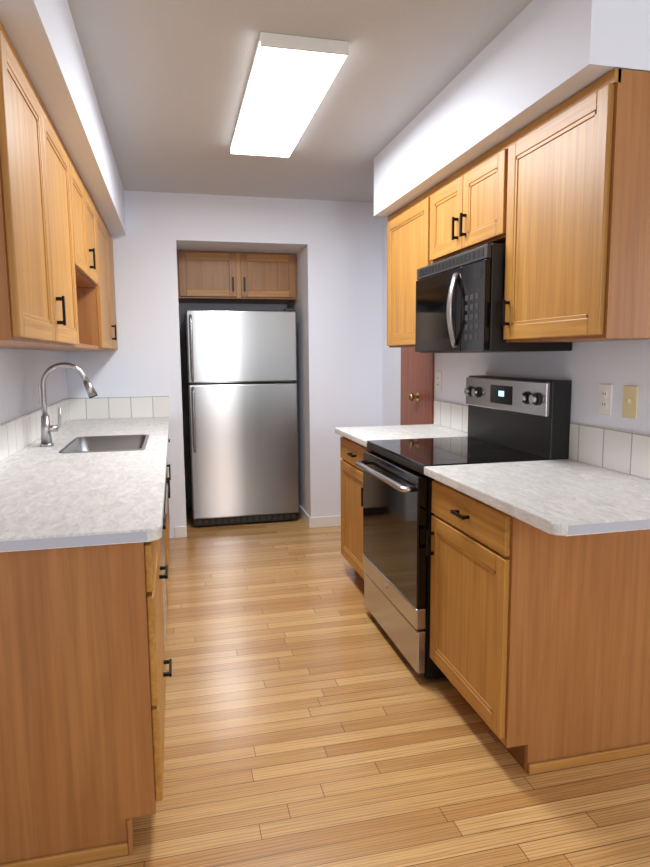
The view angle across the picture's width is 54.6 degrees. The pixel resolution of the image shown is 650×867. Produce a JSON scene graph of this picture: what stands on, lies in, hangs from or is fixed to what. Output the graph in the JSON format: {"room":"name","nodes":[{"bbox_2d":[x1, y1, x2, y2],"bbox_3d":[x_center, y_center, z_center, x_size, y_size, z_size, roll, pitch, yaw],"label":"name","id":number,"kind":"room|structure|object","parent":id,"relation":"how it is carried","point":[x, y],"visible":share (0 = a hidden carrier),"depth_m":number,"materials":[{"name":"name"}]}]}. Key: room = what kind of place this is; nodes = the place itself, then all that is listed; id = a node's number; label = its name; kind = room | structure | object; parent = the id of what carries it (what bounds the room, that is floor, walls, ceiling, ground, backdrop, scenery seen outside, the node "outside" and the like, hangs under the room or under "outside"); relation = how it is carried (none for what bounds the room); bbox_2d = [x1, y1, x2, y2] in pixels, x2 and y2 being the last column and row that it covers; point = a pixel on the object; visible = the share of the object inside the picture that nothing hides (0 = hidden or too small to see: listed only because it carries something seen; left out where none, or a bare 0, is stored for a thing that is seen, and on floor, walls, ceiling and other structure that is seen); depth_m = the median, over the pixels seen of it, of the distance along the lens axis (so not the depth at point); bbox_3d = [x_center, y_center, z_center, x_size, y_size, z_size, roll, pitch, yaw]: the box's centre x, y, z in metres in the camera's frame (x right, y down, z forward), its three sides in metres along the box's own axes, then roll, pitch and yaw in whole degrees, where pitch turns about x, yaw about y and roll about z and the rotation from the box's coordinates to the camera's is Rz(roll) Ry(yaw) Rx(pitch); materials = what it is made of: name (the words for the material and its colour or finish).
{"room":"kitchen","nodes":[
{"label":"kitchen","id":0,"kind":"room"},
{"bbox_2d":[0,348,67,424],"bbox_3d":[-1.132,-0.056,1.327,0.120,2.493,8.500,-2,7,-13],"label":"wall","id":1,"kind":"structure","parent":0,"point":[21,370],"depth_m":3.21,"materials":[{"name":"white paint"}]},
{"bbox_2d":[38,383,41,403],"bbox_3d":[-1.587,-0.225,3.517,0.009,0.116,0.072,-2,7,-13],"label":"outlet","id":2,"kind":"object","parent":1,"relation":"attached to","point":[39,386],"visible":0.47,"depth_m":3.49,"materials":[{"name":"white plastic"}]},
{"bbox_2d":[0,21,117,350],"bbox_3d":[-1.287,-0.802,2.963,0.375,0.796,2.948,-2,7,-13],"label":"upper cabinet","id":3,"kind":"object","parent":1,"relation":"attached to","point":[57,282],"visible":1,"depth_m":2.02,"materials":[{"name":"brown wood"}]},
{"bbox_2d":[0,396,649,478],"bbox_3d":[-0.318,-0.035,3.210,2.324,0.154,3.106,-2,7,-13],"label":"tile backsplash","id":4,"kind":"structure","parent":1,"relation":"attached to","point":[624,451],"depth_m":3.03,"materials":[{"name":"white tile"}]},
{"bbox_2d":[0,0,125,234],"bbox_3d":[-1.208,-1.325,2.672,0.441,0.303,3.430,-2,7,-13],"label":"soffit","id":5,"kind":"structure","parent":0,"point":[43,34],"depth_m":2.14,"materials":[{"name":"white paint"}]},
{"bbox_2d":[65,190,382,537],"bbox_3d":[-0.803,-0.535,5.194,2.324,2.493,1.070,-2,7,-13],"label":"wall","id":6,"kind":"structure","parent":0,"point":[337,246],"depth_m":4.72,"materials":[{"name":"white paint"}]},
{"bbox_2d":[177,251,296,303],"bbox_3d":[-0.744,-1.287,5.246,0.949,0.361,0.536,-2,7,-13],"label":"upper cabinet","id":7,"kind":"object","parent":6,"relation":"attached to","point":[203,277],"visible":1,"depth_m":5.03,"materials":[{"name":"brown wood"}]},
{"bbox_2d":[174,504,340,537],"bbox_3d":[-0.555,1.106,1.698,1.682,0.085,8.382,0,7,5],"label":"baseboard","id":8,"kind":"structure","parent":6,"relation":"attached to","point":[327,521],"depth_m":4.97,"materials":[{"name":"white"}]},
{"bbox_2d":[67,0,532,202],"bbox_3d":[1.501,-1.422,1.792,5.556,0.060,8.500,-2,7,-13],"label":"ceiling","id":9,"kind":"structure","parent":0,"point":[169,78],"depth_m":2.62,"materials":[{"name":"grey paint"}]},
{"bbox_2d":[230,32,348,157],"bbox_3d":[-0.217,-1.489,2.892,0.328,0.046,1.259,-2,7,-13],"label":"ceiling light fixture","id":10,"kind":"object","parent":9,"relation":"attached to","point":[289,77],"depth_m":2.64,"materials":[{"name":"white plastic"}]},
{"bbox_2d":[64,508,649,866],"bbox_3d":[1.523,1.112,2.104,5.556,0.060,8.500,-2,7,-13],"label":"floor","id":11,"kind":"structure","parent":0,"point":[298,733],"depth_m":2.14,"materials":[{"name":"brown wood"}]},
{"bbox_2d":[0,439,171,866],"bbox_3d":[-1.109,0.541,3.098,0.686,0.875,3.084,-2,7,-13],"label":"base cabinet","id":12,"kind":"object","parent":11,"relation":"on","point":[83,673],"visible":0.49,"depth_m":1.65,"materials":[{"name":"brown wood"}]},
{"bbox_2d":[0,417,169,551],"bbox_3d":[-1.112,0.090,3.033,0.686,0.034,3.105,-2,7,-13],"label":"countertop","id":13,"kind":"structure","parent":12,"relation":"on","point":[50,499],"depth_m":2.08,"materials":[{"name":"stone"}]},
{"bbox_2d":[40,362,97,446],"bbox_3d":[-1.280,-0.147,3.139,0.284,0.412,0.064,-2,7,-13],"label":"faucet","id":14,"kind":"object","parent":13,"relation":"on","point":[46,428],"visible":1,"depth_m":3.11,"materials":[{"name":"silver metal"}]},
{"bbox_2d":[59,434,148,452],"bbox_3d":[-1.105,0.142,3.226,0.385,0.194,0.610,-2,7,-13],"label":"sink","id":15,"kind":"object","parent":13,"relation":"in","point":[83,444],"visible":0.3,"depth_m":3.48,"materials":[{"name":"silver metal"}]},
{"bbox_2d":[160,476,167,658],"bbox_3d":[-0.947,0.588,2.668,0.567,0.859,0.599,-2,7,-13],"label":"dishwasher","id":16,"kind":"object","parent":11,"relation":"on","point":[166,486],"visible":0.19,"depth_m":2.67,"materials":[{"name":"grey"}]},
{"bbox_2d":[185,309,298,526],"bbox_3d":[-0.700,-0.148,5.235,0.849,1.713,0.759,-2,7,-13],"label":"refrigerator","id":17,"kind":"object","parent":11,"relation":"on","point":[242,392],"visible":1,"depth_m":4.93,"materials":[{"name":"grey metal"}]},
{"bbox_2d":[340,437,369,580],"bbox_3d":[0.454,0.459,3.653,0.648,0.875,0.641,-2,7,-13],"label":"base cabinet","id":18,"kind":"object","parent":11,"relation":"on","point":[351,475],"visible":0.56,"depth_m":3.64,"materials":[{"name":"brown wood"}]},
{"bbox_2d":[335,424,467,446],"bbox_3d":[0.450,0.006,3.603,0.648,0.034,0.654,-2,7,-13],"label":"countertop","id":19,"kind":"structure","parent":18,"relation":"on","point":[360,435],"depth_m":3.56,"materials":[{"name":"stone"}]},
{"bbox_2d":[355,375,571,678],"bbox_3d":[0.577,0.364,2.942,0.726,1.235,0.760,-2,7,-13],"label":"range","id":20,"kind":"object","parent":11,"relation":"on","point":[511,419],"visible":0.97,"depth_m":2.76,"materials":[{"name":"black metal"}]},
{"bbox_2d":[426,480,649,774],"bbox_3d":[0.777,0.622,2.308,0.648,0.875,0.608,-2,7,-13],"label":"base cabinet","id":21,"kind":"object","parent":11,"relation":"on","point":[545,636],"visible":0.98,"depth_m":2.04,"materials":[{"name":"brown wood"}]},
{"bbox_2d":[424,459,649,535],"bbox_3d":[0.806,0.186,2.119,0.648,0.034,0.888,-2,7,-13],"label":"countertop","id":22,"kind":"structure","parent":21,"relation":"on","point":[563,497],"depth_m":1.99,"materials":[{"name":"stone"}]},
{"bbox_2d":[374,0,649,216],"bbox_3d":[0.717,-1.344,2.798,0.402,0.328,2.013,-2,7,-13],"label":"soffit","id":23,"kind":"structure","parent":0,"point":[551,51],"depth_m":2.21,"materials":[{"name":"white paint"}]},
{"bbox_2d":[382,217,649,479],"bbox_3d":[0.735,-0.402,4.003,0.115,2.493,4.113,-2,7,-13],"label":"wall","id":24,"kind":"structure","parent":0,"point":[618,364],"depth_m":2.62,"materials":[{"name":"white paint"}]},
{"bbox_2d":[400,348,433,424],"bbox_3d":[0.579,-0.206,4.245,0.086,2.032,0.571,-2,7,-13],"label":"hall door","id":25,"kind":"structure","parent":24,"relation":"in","point":[417,368],"depth_m":4.20,"materials":[{"name":"brown wood"}]},
{"bbox_2d":[436,372,441,390],"bbox_3d":[0.701,-0.320,3.888,0.009,0.116,0.072,-2,7,-13],"label":"outlet","id":26,"kind":"object","parent":24,"relation":"attached to","point":[438,374],"visible":1,"depth_m":3.88,"materials":[{"name":"white plastic"}]},
{"bbox_2d":[387,68,649,347],"bbox_3d":[0.744,-0.794,2.865,0.352,0.770,2.005,-2,7,-13],"label":"upper cabinet","id":27,"kind":"object","parent":24,"relation":"attached to","point":[567,195],"visible":0.91,"depth_m":2.11,"materials":[{"name":"brown wood"}]},
{"bbox_2d":[415,243,571,352],"bbox_3d":[0.707,-0.578,2.855,0.443,0.420,0.741,-2,7,-13],"label":"microwave","id":28,"kind":"object","parent":27,"relation":"attached to","point":[459,297],"visible":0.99,"depth_m":2.62,"materials":[{"name":"black metal"}]},
{"bbox_2d":[598,384,612,415],"bbox_3d":[1.061,-0.128,2.387,0.009,0.116,0.072,-2,7,-13],"label":"outlet","id":29,"kind":"object","parent":24,"relation":"attached to","point":[605,390],"visible":1,"depth_m":2.38,"materials":[{"name":"white plastic"}]},
{"bbox_2d":[622,385,638,418],"bbox_3d":[1.089,-0.113,2.256,0.015,0.116,0.072,-2,7,-13],"label":"switch","id":30,"kind":"object","parent":24,"relation":"attached to","point":[630,393],"visible":1,"depth_m":2.25,"materials":[{"name":"beige plastic"}]}
]}

